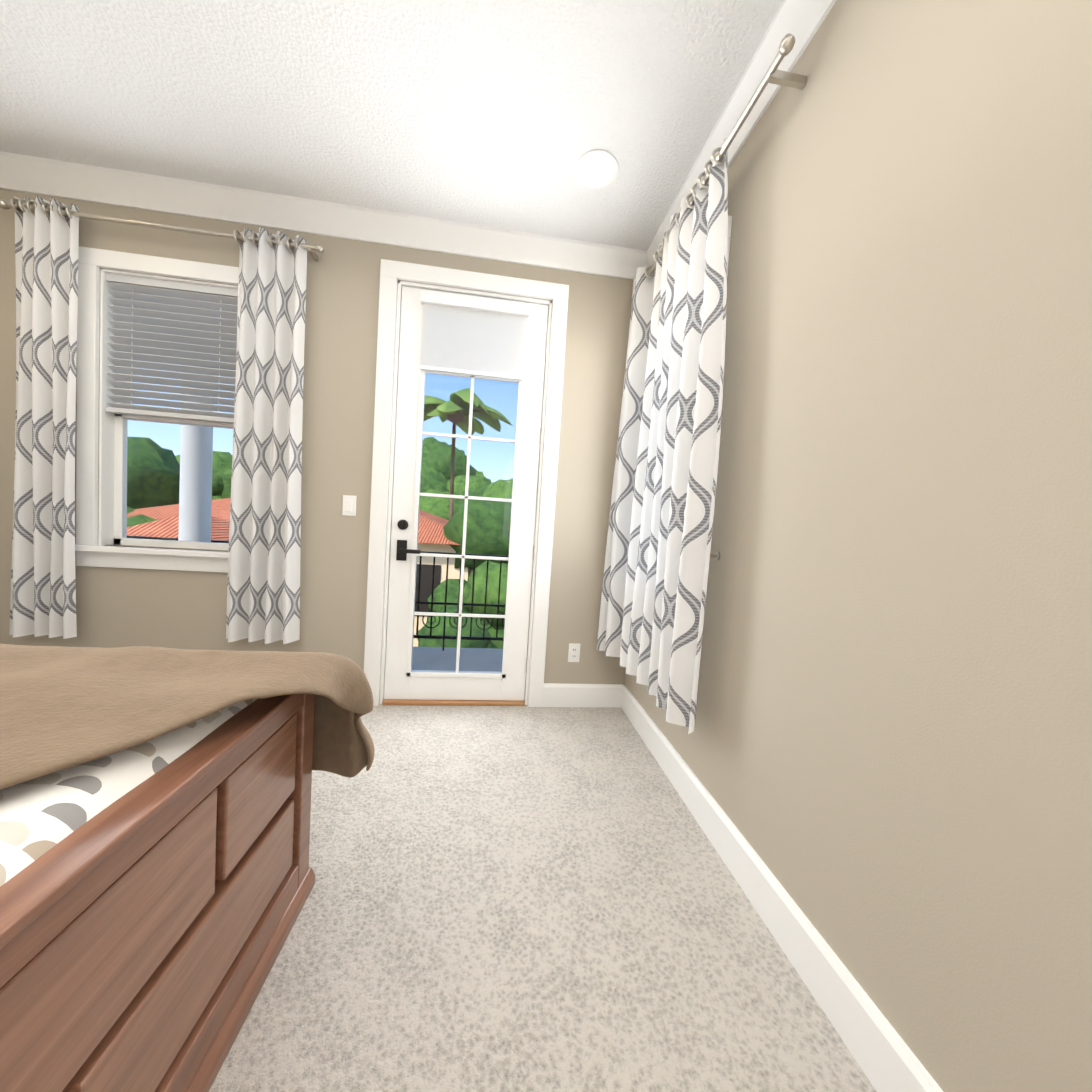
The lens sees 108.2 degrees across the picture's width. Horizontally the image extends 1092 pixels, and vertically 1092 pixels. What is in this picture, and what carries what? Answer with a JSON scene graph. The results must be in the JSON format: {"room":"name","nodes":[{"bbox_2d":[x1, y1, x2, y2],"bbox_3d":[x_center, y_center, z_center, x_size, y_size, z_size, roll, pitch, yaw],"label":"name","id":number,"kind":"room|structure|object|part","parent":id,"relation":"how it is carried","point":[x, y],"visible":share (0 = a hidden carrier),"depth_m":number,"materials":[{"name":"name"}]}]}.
{"room":"bedroom","nodes":[
{"label":"bedroom","id":0,"kind":"room"},
{"bbox_2d":[0,189,632,702],"bbox_3d":[-1.167,-0.447,2.313,3.500,2.740,0.150,3,3,-7],"label":"wall","id":1,"kind":"structure","parent":0,"point":[148,607],"depth_m":2.23,"materials":[{"name":"paint"}]},
{"bbox_2d":[75,246,247,572],"bbox_3d":[-2.028,-0.691,2.166,0.880,1.638,0.210,3,3,-7],"label":"window","id":2,"kind":"structure","parent":1,"relation":"in","point":[109,526],"depth_m":2.09,"materials":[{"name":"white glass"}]},
{"bbox_2d":[106,273,237,423],"bbox_3d":[-2.004,-1.054,2.140,0.640,0.713,0.048,3,3,-7],"label":"window blinds","id":3,"kind":"object","parent":2,"relation":"attached to","point":[161,323],"visible":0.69,"depth_m":2.13,"materials":[{"name":"white plastic"}]},
{"bbox_2d":[0,196,323,643],"bbox_3d":[-1.976,-0.584,2.064,1.484,2.155,0.134,3,3,-7],"label":"curtains","id":4,"kind":"object","parent":1,"relation":"attached to","point":[263,592],"visible":1,"depth_m":2.03,"materials":[{"name":"white fabric"}]},
{"bbox_2d":[0,151,643,279],"bbox_3d":[-1.080,-1.748,2.130,3.300,0.118,0.088,3,3,-7],"label":"crown molding","id":5,"kind":"structure","parent":1,"relation":"attached to","point":[18,172],"depth_m":2.10,"materials":[{"name":"white wood"}]},
{"bbox_2d":[342,495,355,515],"bbox_3d":[-1.121,-0.230,2.250,0.072,0.116,0.010,3,3,-7],"label":"switch plate","id":6,"kind":"object","parent":1,"relation":"attached to","point":[349,506],"visible":1,"depth_m":2.25,"materials":[{"name":"white plastic"}]},
{"bbox_2d":[384,286,547,700],"bbox_3d":[-0.472,-0.257,2.363,0.848,2.395,0.053,3,3,-7],"label":"door","id":7,"kind":"structure","parent":1,"relation":"in","point":[403,680],"depth_m":2.35,"materials":[{"name":"white wood"}]},
{"bbox_2d":[419,289,529,380],"bbox_3d":[-0.412,-1.202,2.271,0.608,0.425,0.042,3,3,-7],"label":"roller shade","id":8,"kind":"object","parent":7,"relation":"attached to","point":[462,334],"depth_m":2.27,"materials":[{"name":"white fabric"}]},
{"bbox_3d":[-0.055,-0.245,2.393,0.012,2.060,0.012,3,3,-7],"label":"door hinges","id":9,"kind":"part","parent":7,"relation":"part of","materials":[{"name":"white wood"}]},
{"bbox_2d":[364,259,568,706],"bbox_3d":[-0.477,-0.301,2.380,1.060,2.530,0.197,3,3,-7],"label":"door frame","id":10,"kind":"structure","parent":1,"relation":"attached to","point":[471,335],"depth_m":2.28,"materials":[{"name":"white wood"}]},
{"bbox_3d":[-0.796,-0.031,2.289,0.145,0.240,0.062,3,3,-7],"label":"handle","id":11,"kind":"part","parent":10,"relation":"part of","materials":[{"name":"black metal"}]},
{"bbox_3d":[-0.476,-0.291,2.369,0.548,2.130,0.005,3,3,-7],"label":"glass","id":12,"kind":"part","parent":10,"relation":"part of","materials":[{"name":"clear glass"}]},
{"bbox_2d":[568,643,579,661],"bbox_3d":[0.175,0.664,2.456,0.072,0.116,0.009,3,3,-7],"label":"electrical outlet plate","id":13,"kind":"object","parent":1,"relation":"attached to","point":[574,652],"visible":1,"depth_m":2.45,"materials":[{"name":"white plastic"}]},
{"bbox_2d":[542,683,621,707],"bbox_3d":[0.228,0.936,2.473,0.500,0.142,0.018,3,3,-7],"label":"baseboard","id":14,"kind":"structure","parent":1,"relation":"attached to","point":[554,694],"depth_m":2.46,"materials":[{"name":"white wood"}]},
{"bbox_2d":[0,0,782,250],"bbox_3d":[-0.797,-1.741,-0.091,3.800,0.120,4.860,3,3,-7],"label":"ceiling","id":15,"kind":"structure","parent":0,"point":[505,114],"depth_m":1.54,"materials":[{"name":"white paint"}]},
{"bbox_2d":[576,149,617,188],"bbox_3d":[0.231,-1.702,1.790,0.190,0.010,0.190,3,3,-7],"label":"recessed light","id":16,"kind":"object","parent":15,"relation":"in","point":[597,168],"visible":1,"depth_m":1.78,"materials":[{"name":"white plastic"}]},
{"bbox_2d":[209,704,876,1091],"bbox_3d":[-0.977,1.110,0.048,3.800,0.120,4.860,3,3,-7],"label":"floor","id":17,"kind":"structure","parent":0,"point":[513,898],"depth_m":1.06,"materials":[{"name":"carpet"}]},
{"bbox_2d":[0,644,374,1091],"bbox_3d":[-1.548,0.313,0.209,2.285,1.382,1.842,3,3,-7],"label":"bed","id":18,"kind":"object","parent":17,"relation":"on","point":[157,878],"visible":1,"depth_m":0.70,"materials":[{"name":"brown wood"}]},
{"bbox_2d":[382,699,524,705],"bbox_3d":[-0.558,0.948,2.458,0.844,0.022,0.162,3,3,-7],"label":"threshold","id":19,"kind":"object","parent":17,"relation":"on","point":[456,702],"visible":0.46,"depth_m":2.38,"materials":[{"name":"brown wood"}]},
{"bbox_2d":[625,0,1091,1091],"bbox_3d":[0.922,-0.212,0.201,0.150,2.740,4.860,3,3,-7],"label":"wall","id":20,"kind":"structure","parent":0,"point":[885,750],"depth_m":0.80,"materials":[{"name":"paint"}]},
{"bbox_2d":[597,33,806,733],"bbox_3d":[0.550,-0.420,1.778,0.224,2.175,1.262,3,3,-7],"label":"curtain","id":21,"kind":"object","parent":20,"relation":"attached to","point":[658,555],"visible":1,"depth_m":1.68,"materials":[{"name":"white fabric"}]},
{"bbox_2d":[727,216,731,275],"bbox_3d":[0.688,-0.511,1.992,0.210,1.638,0.810,3,3,-7],"label":"window","id":22,"kind":"structure","parent":20,"relation":"in","point":[729,226],"depth_m":1.57,"materials":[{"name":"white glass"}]},
{"bbox_2d":[644,0,836,266],"bbox_3d":[0.886,-1.526,0.123,0.088,0.118,4.560,3,3,-7],"label":"crown molding","id":23,"kind":"structure","parent":20,"relation":"attached to","point":[801,21],"depth_m":1.36,"materials":[{"name":"white wood"}]},
{"bbox_2d":[618,684,942,1091],"bbox_3d":[0.757,1.078,0.254,0.018,0.142,4.560,3,3,-7],"label":"baseboard","id":24,"kind":"structure","parent":20,"relation":"attached to","point":[885,1057],"depth_m":1.02,"materials":[{"name":"white wood"}]},
{"label":"outside","id":25,"kind":"structure","parent":0,"visible":0},
{"bbox_2d":[412,647,502,671],"bbox_3d":[-10.053,0.777,59.540,120.000,6.240,115.290,3,3,-7],"label":"ground","id":26,"kind":"structure","parent":25,"point":[441,661],"depth_m":3.36,"materials":[{"name":"grey concrete"}]},
{"bbox_2d":[126,516,229,540],"bbox_3d":[-6.688,2.860,7.510,4.300,6.950,4.700,3,3,-7],"label":"roof","id":27,"kind":"structure","parent":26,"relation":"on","point":[150,529],"depth_m":6.70,"materials":[{"name":"orange tile"}]},
{"bbox_2d":[178,360,213,541],"bbox_3d":[-2.801,-0.717,3.166,0.260,3.110,0.260,3,3,-7],"label":"porch post","id":28,"kind":"object","parent":26,"relation":"on","point":[190,528],"depth_m":3.10,"materials":[{"name":"white paint"}]},
{"bbox_2d":[127,498,472,646],"bbox_3d":[-7.337,2.003,13.992,10.300,7.950,8.400,3,3,-7],"label":"house","id":29,"kind":"structure","parent":26,"relation":"on","point":[440,542],"depth_m":10.64,"materials":[{"name":"tile"}]},
{"bbox_2d":[126,535,508,650],"bbox_3d":[-1.363,0.475,3.476,4.714,0.885,0.040,3,3,-7],"label":"railing","id":30,"kind":"object","parent":26,"relation":"on","point":[445,603],"depth_m":3.54,"materials":[{"name":"metal"}]},
{"bbox_2d":[127,437,512,648],"bbox_3d":[-7.409,-0.146,17.454,25.576,11.903,23.459,3,3,-7],"label":"trees","id":31,"kind":"object","parent":26,"relation":"on","point":[431,470],"depth_m":12.23,"materials":[{"name":"green plant"}]},
{"bbox_2d":[424,388,512,519],"bbox_3d":[-3.282,0.862,11.836,4.061,10.956,3.880,3,3,-7],"label":"palm","id":32,"kind":"object","parent":26,"relation":"on","point":[460,404],"depth_m":11.93,"materials":[{"name":"green plant"}]}
]}

